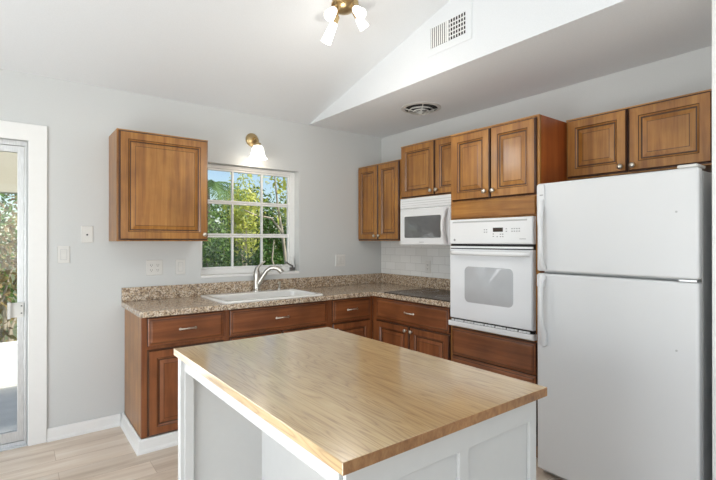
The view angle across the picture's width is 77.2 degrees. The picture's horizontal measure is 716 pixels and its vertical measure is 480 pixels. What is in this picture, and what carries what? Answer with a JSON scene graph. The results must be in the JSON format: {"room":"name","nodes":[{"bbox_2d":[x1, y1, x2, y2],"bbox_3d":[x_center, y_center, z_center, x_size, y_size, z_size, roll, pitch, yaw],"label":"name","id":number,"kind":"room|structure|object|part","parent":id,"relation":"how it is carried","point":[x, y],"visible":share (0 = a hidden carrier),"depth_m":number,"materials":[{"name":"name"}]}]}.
{"room":"kitchen","nodes":[
{"label":"kitchen","id":0,"kind":"room"},
{"bbox_2d":[0,68,380,445],"bbox_3d":[-1.936,0.062,3.295,5.680,2.620,0.160,0,0,-37],"label":"wall","id":1,"kind":"structure","parent":0,"point":[86,316],"depth_m":3.29,"materials":[{"name":"paint"}]},
{"bbox_2d":[0,139,26,448],"bbox_3d":[-2.963,0.353,2.481,1.816,2.034,0.142,0,0,-37],"label":"door","id":2,"kind":"structure","parent":1,"relation":"in","point":[19,309],"depth_m":3.00,"materials":[{"name":"metal"}]},
{"bbox_2d":[0,443,26,451],"bbox_3d":[-2.935,1.367,2.442,1.820,0.009,0.034,0,0,-37],"label":"trim","id":3,"kind":"structure","parent":1,"relation":"attached to","point":[25,444],"depth_m":2.94,"materials":[{"name":"wood"}]},
{"bbox_2d":[0,120,46,445],"bbox_3d":[-2.922,0.298,2.425,2.038,2.144,0.018,0,0,-37],"label":"trim","id":4,"kind":"structure","parent":1,"relation":"attached to","point":[36,135],"depth_m":3.00,"materials":[{"name":"paint"}]},
{"bbox_2d":[57,246,69,262],"bbox_3d":[-2.041,0.101,3.107,0.074,0.118,0.010,0,0,-37],"label":"light switch","id":5,"kind":"object","parent":1,"relation":"attached to","point":[63,252],"visible":1,"depth_m":3.11,"materials":[{"name":"white plastic"}]},
{"bbox_2d":[47,414,119,442],"bbox_3d":[-1.934,1.329,3.178,0.446,0.085,0.024,0,0,-37],"label":"baseboard","id":6,"kind":"structure","parent":1,"relation":"attached to","point":[98,424],"depth_m":3.17,"materials":[{"name":"paint"}]},
{"bbox_2d":[81,226,92,242],"bbox_3d":[-1.929,-0.040,3.192,0.074,0.118,0.012,0,0,-37],"label":"wall plate","id":7,"kind":"object","parent":1,"relation":"attached to","point":[86,231],"visible":1,"depth_m":3.19,"materials":[{"name":"white plastic"}]},
{"bbox_2d":[120,412,177,455],"bbox_3d":[-0.816,1.329,3.672,1.937,0.088,0.602,0,0,-37],"label":"trim","id":8,"kind":"structure","parent":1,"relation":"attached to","point":[163,441],"depth_m":2.95,"materials":[{"name":"paint"}]},
{"bbox_2d":[146,260,162,275],"bbox_3d":[-1.574,0.214,3.466,0.120,0.118,0.009,0,0,-37],"label":"power outlet","id":9,"kind":"object","parent":1,"relation":"attached to","point":[153,267],"visible":1,"depth_m":3.46,"materials":[{"name":"white plastic"}]},
{"bbox_2d":[149,263,153,271],"bbox_3d":[-1.591,0.214,3.450,0.033,0.066,0.003,0,0,-37],"label":"socket","id":10,"kind":"object","parent":9,"relation":"attached to","point":[151,265],"depth_m":3.45,"materials":[{"name":"white plastic"}]},
{"bbox_2d":[155,263,159,271],"bbox_3d":[-1.554,0.214,3.478,0.033,0.066,0.003,0,0,-37],"label":"socket","id":11,"kind":"object","parent":9,"relation":"attached to","point":[157,265],"depth_m":3.48,"materials":[{"name":"white plastic"}]},
{"bbox_2d":[109,128,207,240],"bbox_3d":[-1.466,-0.373,3.321,0.619,0.765,0.367,0,0,-37],"label":"upper cabinet","id":12,"kind":"object","parent":1,"relation":"attached to","point":[158,183],"visible":1,"depth_m":3.19,"materials":[{"name":"brown wood"}]},
{"bbox_3d":[-1.377,-0.374,3.212,0.464,0.610,0.013,0,0,-37],"label":"panel","id":13,"kind":"part","parent":12,"relation":"part of","materials":[{"name":"brown wood"}]},
{"bbox_2d":[176,259,184,273],"bbox_3d":[-1.419,0.214,3.584,0.074,0.118,0.010,0,0,-37],"label":"light switch","id":14,"kind":"object","parent":1,"relation":"attached to","point":[180,263],"visible":1,"depth_m":3.58,"materials":[{"name":"white plastic"}]},
{"bbox_2d":[201,164,298,277],"bbox_3d":[-0.960,-0.166,4.014,0.926,0.963,0.159,0,0,-37],"label":"window","id":15,"kind":"structure","parent":1,"relation":"in","point":[288,267],"depth_m":4.10,"materials":[{"name":"paint"}]},
{"bbox_3d":[-1.002,0.106,4.049,0.837,0.287,0.030,0,0,-37],"label":"sash","id":16,"kind":"part","parent":15,"relation":"part of","materials":[{"name":"paint"}]},
{"bbox_3d":[-1.002,-0.473,4.050,0.837,0.287,0.030,0,0,-37],"label":"sash","id":17,"kind":"part","parent":15,"relation":"part of","materials":[{"name":"paint"}]},
{"bbox_3d":[-1.002,-0.184,4.050,0.837,0.287,0.030,0,0,-37],"label":"sash","id":18,"kind":"part","parent":15,"relation":"part of","materials":[{"name":"paint"}]},
{"bbox_3d":[-0.950,0.305,4.000,0.926,0.021,0.090,0,0,-37],"label":"sill","id":19,"kind":"part","parent":15,"relation":"part of","materials":[{"name":"paint"}]},
{"bbox_3d":[-0.647,0.244,4.226,0.052,0.093,0.171,0,0,19],"label":"crank handle","id":20,"kind":"part","parent":15,"relation":"part of","materials":[{"name":"metal"}]},
{"bbox_2d":[246,133,266,159],"bbox_3d":[-0.875,-0.824,3.890,0.164,0.240,0.190,0,0,-37],"label":"wall sconce","id":21,"kind":"object","parent":1,"relation":"attached to","point":[257,152],"visible":1,"depth_m":3.87,"materials":[{"name":"white glass"}]},
{"bbox_3d":[-0.867,-0.760,3.879,0.164,0.112,0.164,0,0,-37],"label":"lamp shade","id":22,"kind":"part","parent":21,"relation":"part of","materials":[{"name":"white glass"}]},
{"bbox_2d":[335,254,344,265],"bbox_3d":[-0.177,0.206,4.537,0.120,0.118,0.010,0,0,-37],"label":"light switch","id":23,"kind":"object","parent":1,"relation":"attached to","point":[339,259],"visible":1,"depth_m":4.54,"materials":[{"name":"white plastic"}]},
{"bbox_2d":[0,0,449,132],"bbox_3d":[0.060,-1.659,0.696,5.800,1.189,6.800,0,0,-37],"label":"ceiling","id":24,"kind":"structure","parent":0,"point":[265,58],"depth_m":2.99,"materials":[{"name":"paint"}]},
{"bbox_2d":[321,0,368,45],"bbox_3d":[-0.095,-1.373,2.756,0.310,0.252,0.287,0,0,6],"label":"ceiling light","id":25,"kind":"object","parent":24,"relation":"attached to","point":[338,7],"visible":1,"depth_m":2.78,"materials":[{"name":"white glass"}]},
{"bbox_3d":[-0.187,-1.319,2.862,0.113,0.143,0.067,0,0,38],"label":"lamp shade","id":26,"kind":"part","parent":25,"relation":"part of","materials":[{"name":"white glass"}]},
{"bbox_3d":[-0.163,-1.352,2.672,0.067,0.105,0.106,0,0,10],"label":"lamp shade","id":27,"kind":"part","parent":25,"relation":"part of","materials":[{"name":"white glass"}]},
{"bbox_3d":[-0.153,-1.363,2.681,0.039,0.062,0.063,0,0,32],"label":"bulb","id":28,"kind":"part","parent":25,"relation":"part of","materials":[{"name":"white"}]},
{"bbox_3d":[-0.143,-1.409,2.841,0.053,0.082,0.042,0,0,35],"label":"spot arm","id":29,"kind":"part","parent":25,"relation":"part of","materials":[{"name":"gold metal"}]},
{"bbox_3d":[-0.001,-1.355,2.659,0.070,0.104,0.108,0,0,-37],"label":"lamp shade","id":30,"kind":"part","parent":25,"relation":"part of","materials":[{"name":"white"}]},
{"bbox_3d":[0.029,-1.375,2.844,0.088,0.093,0.067,0,0,-37],"label":"lamp shade","id":31,"kind":"part","parent":25,"relation":"part of","materials":[{"name":"white glass"}]},
{"bbox_2d":[0,424,563,479],"bbox_3d":[0.060,1.417,0.690,5.680,0.100,6.680,0,0,-37],"label":"floor","id":32,"kind":"structure","parent":0,"point":[107,454],"depth_m":2.79,"materials":[{"name":"brown wood"}]},
{"bbox_2d":[125,309,225,438],"bbox_3d":[-1.323,0.890,3.256,0.565,0.784,0.602,0,0,-37],"label":"base cabinet","id":33,"kind":"object","parent":32,"relation":"on","point":[151,365],"visible":0.55,"depth_m":2.98,"materials":[{"name":"brown wood"}]},
{"bbox_3d":[-1.161,0.997,3.054,0.370,0.423,0.013,0,0,-37],"label":"panel","id":34,"kind":"part","parent":33,"relation":"part of","materials":[{"name":"brown wood"}]},
{"bbox_3d":[-1.162,0.601,3.055,0.509,0.188,0.020,0,0,-37],"label":"drawer","id":35,"kind":"part","parent":33,"relation":"part of","materials":[{"name":"brown wood"}]},
{"bbox_3d":[-1.162,0.997,3.055,0.509,0.562,0.020,0,0,-37],"label":"door","id":36,"kind":"part","parent":33,"relation":"part of","materials":[{"name":"brown wood"}]},
{"bbox_3d":[-1.147,0.600,3.036,0.120,0.020,0.036,0,0,-37],"label":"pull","id":37,"kind":"part","parent":33,"relation":"part of","materials":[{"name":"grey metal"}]},
{"bbox_2d":[226,300,328,340],"bbox_3d":[-0.748,0.891,3.697,0.885,0.784,0.602,0,0,-37],"label":"base cabinet","id":38,"kind":"object","parent":32,"relation":"on","point":[244,323],"visible":0.37,"depth_m":3.45,"materials":[{"name":"brown wood"}]},
{"bbox_3d":[-0.759,0.992,3.363,0.420,0.573,0.020,0,0,-37],"label":"door","id":39,"kind":"part","parent":38,"relation":"part of","materials":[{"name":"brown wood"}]},
{"bbox_3d":[-0.426,0.992,3.619,0.420,0.573,0.020,0,0,-37],"label":"door","id":40,"kind":"part","parent":38,"relation":"part of","materials":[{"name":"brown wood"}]},
{"bbox_2d":[329,296,372,338],"bbox_3d":[-0.207,0.891,4.112,0.478,0.784,0.602,0,0,-37],"label":"base cabinet","id":41,"kind":"object","parent":32,"relation":"on","point":[350,315],"visible":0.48,"depth_m":3.90,"materials":[{"name":"brown wood"}]},
{"bbox_3d":[-0.053,0.602,3.906,0.414,0.188,0.020,0,0,-37],"label":"drawer","id":42,"kind":"part","parent":41,"relation":"part of","materials":[{"name":"brown wood"}]},
{"bbox_3d":[-0.053,0.993,3.905,0.414,0.573,0.020,0,0,-37],"label":"door","id":43,"kind":"part","parent":41,"relation":"part of","materials":[{"name":"brown wood"}]},
{"bbox_3d":[-0.052,0.993,3.905,0.275,0.434,0.013,0,0,-37],"label":"panel","id":44,"kind":"part","parent":41,"relation":"part of","materials":[{"name":"brown wood"}]},
{"bbox_2d":[174,327,546,479],"bbox_3d":[-0.094,0.912,1.632,0.777,0.914,1.221,0,0,-37],"label":"kitchen island","id":45,"kind":"object","parent":32,"relation":"on","point":[326,403],"visible":1,"depth_m":1.38,"materials":[{"name":"brown wood"}]},
{"bbox_3d":[-0.431,0.927,2.090,0.703,0.886,0.018,0,0,-37],"label":"panel","id":46,"kind":"part","parent":45,"relation":"part of","materials":[{"name":"paint"}]},
{"bbox_3d":[-0.098,0.926,1.630,0.017,0.886,1.118,0,0,-37],"label":"knee panel","id":47,"kind":"part","parent":45,"relation":"part of","materials":[{"name":"paint"}]},
{"bbox_3d":[0.261,0.925,1.175,0.732,0.886,0.012,0,0,-37],"label":"batten frame","id":48,"kind":"part","parent":45,"relation":"part of","materials":[{"name":"paint"}]},
{"bbox_3d":[0.254,0.925,1.186,0.710,0.886,0.014,0,0,-37],"label":"panel","id":49,"kind":"part","parent":45,"relation":"part of","materials":[{"name":"paint"}]},
{"bbox_2d":[373,296,450,360],"bbox_3d":[0.625,0.891,3.843,0.622,0.784,0.944,0,0,-37],"label":"base cabinet","id":50,"kind":"object","parent":32,"relation":"on","point":[419,327],"visible":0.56,"depth_m":3.62,"materials":[{"name":"brown wood"}]},
{"bbox_2d":[121,273,449,317],"bbox_3d":[-0.291,0.426,3.500,2.538,0.140,1.515,0,0,-37],"label":"countertop","id":51,"kind":"structure","parent":50,"relation":"on","point":[166,300],"depth_m":3.71,"materials":[{"name":"beige stone"}]},
{"bbox_2d":[201,288,322,303],"bbox_3d":[-0.782,0.544,3.679,0.856,0.199,0.558,0,0,-37],"label":"sink","id":52,"kind":"object","parent":51,"relation":"in","point":[248,296],"visible":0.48,"depth_m":3.73,"materials":[{"name":"ceramic"}]},
{"bbox_2d":[252,261,283,290],"bbox_3d":[-0.784,0.313,3.916,0.274,0.265,0.071,0,0,0],"label":"faucet","id":53,"kind":"object","parent":51,"relation":"on","point":[257,279],"visible":1,"depth_m":3.90,"materials":[{"name":"silver metal"}]},
{"bbox_3d":[-0.863,0.226,3.932,0.097,0.092,0.046,0,0,-37],"label":"lever","id":54,"kind":"part","parent":53,"relation":"part of","materials":[{"name":"silver metal"}]},
{"bbox_3d":[-0.799,0.317,3.917,0.202,0.190,0.042,0,0,-2],"label":"spout","id":55,"kind":"part","parent":53,"relation":"part of","materials":[{"name":"silver metal"}]},
{"bbox_2d":[384,288,449,300],"bbox_3d":[0.664,0.456,3.789,0.544,0.006,0.744,0,0,-37],"label":"cooktop","id":56,"kind":"object","parent":51,"relation":"in","point":[429,293],"visible":0.63,"depth_m":3.80,"materials":[{"name":"black glass"}]},
{"bbox_3d":[0.293,0.993,3.835,0.013,0.434,0.289,0,0,-37],"label":"panel","id":57,"kind":"part","parent":50,"relation":"part of","materials":[{"name":"brown wood"}]},
{"bbox_3d":[0.294,0.993,3.835,0.020,0.573,0.428,0,0,-37],"label":"door","id":58,"kind":"part","parent":50,"relation":"part of","materials":[{"name":"brown wood"}]},
{"bbox_3d":[0.429,0.891,3.692,0.020,0.784,0.944,0,0,-37],"label":"frame","id":59,"kind":"part","parent":50,"relation":"part of","materials":[{"name":"brown wood"}]},
{"bbox_3d":[0.423,0.602,3.667,0.020,0.188,0.854,0,0,-37],"label":"drawer","id":60,"kind":"part","parent":50,"relation":"part of","materials":[{"name":"brown wood"}]},
{"bbox_3d":[0.554,0.992,3.495,0.013,0.434,0.285,0,0,-37],"label":"panel","id":61,"kind":"part","parent":50,"relation":"part of","materials":[{"name":"brown wood"}]},
{"bbox_3d":[0.554,0.992,3.495,0.020,0.573,0.424,0,0,-37],"label":"door","id":62,"kind":"part","parent":50,"relation":"part of","materials":[{"name":"brown wood"}]},
{"bbox_2d":[450,114,566,457],"bbox_3d":[1.121,0.302,3.185,0.677,2.140,0.700,0,0,-37],"label":"tall cabinet","id":63,"kind":"object","parent":32,"relation":"on","point":[497,170],"visible":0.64,"depth_m":2.92,"materials":[{"name":"brown wood"}]},
{"bbox_3d":[0.787,-0.517,3.136,0.013,0.336,0.194,0,0,-37],"label":"panel","id":64,"kind":"part","parent":63,"relation":"part of","materials":[{"name":"brown wood"}]},
{"bbox_3d":[0.787,-0.517,3.136,0.020,0.475,0.333,0,0,-37],"label":"door","id":65,"kind":"part","parent":63,"relation":"part of","materials":[{"name":"brown wood"}]},
{"bbox_2d":[448,216,536,340],"bbox_3d":[1.086,0.235,3.162,0.662,0.760,0.674,0,0,-37],"label":"wall oven","id":66,"kind":"object","parent":63,"relation":"in","point":[493,260],"visible":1,"depth_m":2.94,"materials":[{"name":"white metal"}]},
{"bbox_3d":[0.848,0.088,2.975,0.056,0.032,0.630,0,0,-37],"label":"handle","id":67,"kind":"part","parent":66,"relation":"part of","materials":[{"name":"white metal"}]},
{"bbox_3d":[0.874,0.597,2.999,0.042,0.035,0.674,0,0,-37],"label":"trim","id":68,"kind":"part","parent":66,"relation":"part of","materials":[{"name":"white metal"}]},
{"bbox_3d":[0.878,0.310,2.998,0.038,0.494,0.652,0,0,-37],"label":"door","id":69,"kind":"part","parent":66,"relation":"part of","materials":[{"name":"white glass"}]},
{"bbox_3d":[0.879,-0.059,2.999,0.036,0.172,0.656,0,0,-37],"label":"control panel","id":70,"kind":"part","parent":66,"relation":"part of","materials":[{"name":"white ceramic"}]},
{"bbox_3d":[0.887,-0.213,3.005,0.020,0.115,0.662,0,0,-37],"label":"filler panel","id":71,"kind":"part","parent":63,"relation":"part of","materials":[{"name":"brown wood"}]},
{"bbox_3d":[0.887,1.048,3.003,0.020,0.431,0.670,0,0,-37],"label":"drawer","id":72,"kind":"part","parent":63,"relation":"part of","materials":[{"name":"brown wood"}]},
{"bbox_3d":[0.887,0.730,3.003,0.020,0.201,0.670,0,0,-37],"label":"drawer","id":73,"kind":"part","parent":63,"relation":"part of","materials":[{"name":"brown wood"}]},
{"bbox_3d":[0.990,-0.517,2.871,0.013,0.336,0.192,0,0,-37],"label":"panel","id":74,"kind":"part","parent":63,"relation":"part of","materials":[{"name":"brown wood"}]},
{"bbox_3d":[0.991,-0.517,2.871,0.020,0.475,0.331,0,0,-37],"label":"door","id":75,"kind":"part","parent":63,"relation":"part of","materials":[{"name":"brown wood"}]},
{"bbox_2d":[537,163,711,479],"bbox_3d":[1.542,0.513,2.505,0.780,1.714,0.780,0,0,-37],"label":"refrigerator","id":76,"kind":"object","parent":32,"relation":"on","point":[625,285],"visible":1,"depth_m":2.23,"materials":[{"name":"white metal"}]},
{"bbox_3d":[1.057,-0.253,2.589,0.014,0.128,0.046,0,0,-37],"label":"handle mount","id":77,"kind":"part","parent":76,"relation":"part of","materials":[{"name":"white plastic"}]},
{"bbox_3d":[1.057,0.235,2.588,0.014,0.072,0.046,0,0,-37],"label":"handle mount","id":78,"kind":"part","parent":76,"relation":"part of","materials":[{"name":"white plastic"}]},
{"bbox_3d":[1.044,-0.032,2.568,0.065,0.406,0.056,0,0,-37],"label":"handle","id":79,"kind":"part","parent":76,"relation":"part of","materials":[{"name":"white plastic"}]},
{"bbox_3d":[1.052,0.403,2.562,0.071,0.407,0.042,0,0,-37],"label":"handle","id":80,"kind":"part","parent":76,"relation":"part of","materials":[{"name":"white plastic"}]},
{"bbox_3d":[1.303,-0.074,2.323,0.058,0.507,0.780,0,0,-37],"label":"freezer door","id":81,"kind":"part","parent":76,"relation":"part of","materials":[{"name":"white metal"}]},
{"bbox_3d":[1.302,0.759,2.321,0.055,1.133,0.780,0,0,-37],"label":"door","id":82,"kind":"part","parent":76,"relation":"part of","materials":[{"name":"white metal"}]},
{"bbox_2d":[309,0,711,137],"bbox_3d":[1.837,-1.572,2.058,0.919,0.917,6.398,0,0,-37],"label":"soffit","id":83,"kind":"structure","parent":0,"point":[516,49],"depth_m":2.78,"materials":[{"name":"paint"}]},
{"bbox_2d":[401,102,440,114],"bbox_3d":[0.530,-1.083,3.768,0.334,0.054,0.334,0,0,-37],"label":"ceiling vent","id":84,"kind":"object","parent":83,"relation":"attached to","point":[417,108],"visible":1,"depth_m":3.72,"materials":[{"name":"metal"}]},
{"bbox_2d":[428,0,471,57],"bbox_3d":[0.591,-1.366,2.920,0.008,0.235,0.372,0,0,-37],"label":"wall vent","id":85,"kind":"object","parent":83,"relation":"attached to","point":[453,28],"visible":1,"depth_m":2.90,"materials":[{"name":"metal"}]},
{"bbox_2d":[381,46,711,278],"bbox_3d":[2.300,-0.430,2.324,0.140,3.600,6.540,0,0,-37],"label":"wall","id":86,"kind":"structure","parent":0,"point":[690,72],"depth_m":3.08,"materials":[{"name":"paint"}]},
{"bbox_2d":[358,159,400,240],"bbox_3d":[0.305,-0.372,4.504,0.364,0.760,0.645,0,0,-37],"label":"upper cabinet","id":87,"kind":"object","parent":86,"relation":"attached to","point":[379,185],"visible":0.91,"depth_m":4.38,"materials":[{"name":"brown wood"}]},
{"bbox_3d":[0.102,-0.372,4.540,0.020,0.744,0.320,0,0,-37],"label":"door","id":88,"kind":"part","parent":87,"relation":"part of","materials":[{"name":"brown wood"}]},
{"bbox_3d":[0.102,-0.372,4.540,0.013,0.605,0.181,0,0,-37],"label":"panel","id":89,"kind":"part","parent":87,"relation":"part of","materials":[{"name":"brown wood"}]},
{"bbox_3d":[0.293,-0.372,4.291,0.013,0.605,0.165,0,0,-37],"label":"panel","id":90,"kind":"part","parent":87,"relation":"part of","materials":[{"name":"brown wood"}]},
{"bbox_3d":[0.293,-0.372,4.291,0.020,0.744,0.304,0,0,-37],"label":"door","id":91,"kind":"part","parent":87,"relation":"part of","materials":[{"name":"brown wood"}]},
{"bbox_2d":[381,241,450,278],"bbox_3d":[0.713,0.185,4.271,0.006,0.342,1.510,0,0,-37],"label":"wall tile","id":92,"kind":"structure","parent":86,"relation":"attached to","point":[396,258],"depth_m":4.46,"materials":[{"name":"white tile"}]},
{"bbox_2d":[425,261,430,272],"bbox_3d":[0.672,0.259,4.312,0.009,0.118,0.074,0,0,-37],"label":"power outlet","id":93,"kind":"object","parent":92,"relation":"attached to","point":[427,263],"visible":1,"depth_m":4.31,"materials":[{"name":"white plastic"}]},
{"bbox_2d":[400,194,450,245],"bbox_3d":[0.730,-0.163,3.877,0.437,0.420,0.760,0,0,-37],"label":"microwave","id":94,"kind":"object","parent":86,"relation":"attached to","point":[423,220],"visible":0.6,"depth_m":3.83,"materials":[{"name":"white plastic"}]},
{"bbox_3d":[0.697,-0.114,3.624,0.078,0.306,0.032,0,0,-37],"label":"handle","id":95,"kind":"part","parent":94,"relation":"part of","materials":[{"name":"white plastic"}]},
{"bbox_2d":[401,129,474,198],"bbox_3d":[0.766,-0.619,3.903,0.364,0.489,0.866,0,0,-37],"label":"upper cabinet","id":96,"kind":"object","parent":86,"relation":"attached to","point":[426,165],"visible":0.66,"depth_m":3.89,"materials":[{"name":"brown wood"}]},
{"bbox_3d":[0.530,-0.619,3.983,0.013,0.334,0.277,0,0,-37],"label":"panel","id":97,"kind":"part","parent":96,"relation":"part of","materials":[{"name":"brown wood"}]},
{"bbox_3d":[0.530,-0.619,3.983,0.020,0.473,0.416,0,0,-37],"label":"door","id":98,"kind":"part","parent":96,"relation":"part of","materials":[{"name":"brown wood"}]},
{"bbox_3d":[0.673,-0.620,3.832,0.020,0.489,0.866,0,0,-37],"label":"frame","id":99,"kind":"part","parent":96,"relation":"part of","materials":[{"name":"brown wood"}]},
{"bbox_3d":[0.784,-0.620,3.651,0.020,0.473,0.416,0,0,-37],"label":"door","id":100,"kind":"part","parent":96,"relation":"part of","materials":[{"name":"brown wood"}]},
{"bbox_3d":[0.784,-0.620,3.651,0.013,0.334,0.277,0,0,-37],"label":"panel","id":101,"kind":"part","parent":96,"relation":"part of","materials":[{"name":"brown wood"}]},
{"bbox_2d":[566,89,711,180],"bbox_3d":[1.724,-0.584,2.657,0.362,0.390,0.866,0,0,-37],"label":"upper cabinet","id":102,"kind":"object","parent":86,"relation":"attached to","point":[664,134],"visible":0.98,"depth_m":2.55,"materials":[{"name":"brown wood"}]},
{"bbox_3d":[1.467,-0.584,2.764,0.013,0.235,0.224,0,0,-37],"label":"panel","id":103,"kind":"part","parent":102,"relation":"part of","materials":[{"name":"brown wood"}]},
{"bbox_3d":[1.467,-0.584,2.764,0.020,0.374,0.363,0,0,-37],"label":"door","id":104,"kind":"part","parent":102,"relation":"part of","materials":[{"name":"brown wood"}]},
{"bbox_3d":[1.701,-0.585,2.459,0.013,0.235,0.263,0,0,-37],"label":"panel","id":105,"kind":"part","parent":102,"relation":"part of","materials":[{"name":"brown wood"}]},
{"bbox_3d":[1.701,-0.585,2.459,0.020,0.374,0.402,0,0,-37],"label":"door","id":106,"kind":"part","parent":102,"relation":"part of","materials":[{"name":"brown wood"}]},
{"bbox_2d":[712,0,715,479],"bbox_3d":[1.894,0.129,2.145,0.719,2.482,0.143,0,0,-37],"label":"wall partition","id":107,"kind":"structure","parent":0,"point":[713,1],"depth_m":1.98,"materials":[{"name":"paint"}]},
{"label":"outside","id":108,"kind":"structure","parent":0,"visible":0},
{"bbox_2d":[0,263,251,341],"bbox_3d":[-10.513,1.534,15.624,24.000,0.040,29.830,0,0,-37],"label":"ground","id":109,"kind":"structure","parent":108,"point":[13,278],"depth_m":8.57,"materials":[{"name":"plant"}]},
{"bbox_2d":[0,385,16,432],"bbox_3d":[-3.523,1.446,3.307,3.300,0.089,1.785,0,0,-37],"label":"patio slab","id":110,"kind":"object","parent":109,"relation":"on","point":[8,394],"depth_m":3.73,"materials":[{"name":"concrete"}]},
{"bbox_2d":[0,341,16,386],"bbox_3d":[-3.990,1.203,3.917,3.300,0.400,0.150,0,0,-37],"label":"wall","id":111,"kind":"structure","parent":110,"relation":"on","point":[8,350],"depth_m":4.31,"materials":[{"name":"white paint"}]},
{"bbox_3d":[-2.776,0.275,4.850,0.100,1.459,0.110,0,0,-37],"label":"porch post","id":112,"kind":"object","parent":111,"relation":"on","visible":0},
{"bbox_2d":[0,152,16,193],"bbox_3d":[-3.990,-0.742,3.920,3.300,0.570,0.150,0,0,-37],"label":"beam","id":113,"kind":"structure","parent":112,"relation":"on","point":[8,160],"depth_m":4.31,"materials":[{"name":"beige paint"}]},
{"bbox_2d":[0,193,16,342],"bbox_3d":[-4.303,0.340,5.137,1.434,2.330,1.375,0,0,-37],"label":"shrub","id":114,"kind":"object","parent":109,"relation":"on","point":[6,323],"visible":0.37,"depth_m":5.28,"materials":[{"name":"green plant"}]},
{"bbox_2d":[202,205,234,266],"bbox_3d":[-2.587,0.442,7.963,0.952,2.142,0.801,0,0,-37],"label":"shrub","id":115,"kind":"object","parent":109,"relation":"on","point":[211,228],"visible":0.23,"depth_m":7.90,"materials":[{"name":"green plant"}]},
{"bbox_2d":[202,237,250,266],"bbox_3d":[-1.983,0.726,6.460,0.886,1.568,0.684,0,0,-11],"label":"shrub","id":116,"kind":"object","parent":109,"relation":"on","point":[217,260],"visible":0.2,"depth_m":6.45,"materials":[{"name":"green plant"}]},
{"bbox_2d":[204,180,252,263],"bbox_3d":[-3.139,0.121,9.264,1.991,2.768,2.001,0,0,-37],"label":"tree","id":117,"kind":"object","parent":109,"relation":"on","point":[216,186],"visible":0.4,"depth_m":9.14,"materials":[{"name":"green plant"}]},
{"bbox_2d":[218,172,263,265],"bbox_3d":[-2.915,-0.177,11.245,1.277,3.378,0.985,0,0,38],"label":"tree","id":118,"kind":"object","parent":109,"relation":"on","point":[237,222],"visible":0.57,"depth_m":11.19,"materials":[{"name":"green plant"}]},
{"bbox_2d":[210,184,285,265],"bbox_3d":[-3.567,-0.035,14.209,4.006,3.243,4.419,0,0,-20],"label":"tree","id":119,"kind":"object","parent":109,"relation":"on","point":[268,224],"visible":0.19,"depth_m":13.25,"materials":[{"name":"green plant"}]},
{"bbox_2d":[222,175,286,264],"bbox_3d":[-1.215,0.137,6.229,1.361,2.724,0.572,0,0,-37],"label":"bare tree","id":120,"kind":"object","parent":109,"relation":"on","point":[278,191],"visible":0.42,"depth_m":6.22,"materials":[{"name":"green plant"}]},
{"bbox_2d":[250,243,283,265],"bbox_3d":[-1.240,0.777,7.180,0.907,1.469,0.778,0,0,11],"label":"shrub","id":121,"kind":"object","parent":109,"relation":"on","point":[279,260],"visible":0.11,"depth_m":7.08,"materials":[{"name":"green plant"}]},
{"bbox_2d":[266,210,286,264],"bbox_3d":[-1.509,0.457,8.838,0.869,2.113,1.015,0,0,24],"label":"shrub","id":122,"kind":"object","parent":109,"relation":"on","point":[280,249],"visible":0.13,"depth_m":8.76,"materials":[{"name":"green plant"}]},
{"bbox_2d":[278,181,286,246],"bbox_3d":[-1.420,-0.354,10.432,1.170,3.724,0.992,0,0,-37],"label":"tree","id":123,"kind":"object","parent":109,"relation":"on","point":[286,181],"visible":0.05,"depth_m":10.38,"materials":[{"name":"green plant"}]}
]}

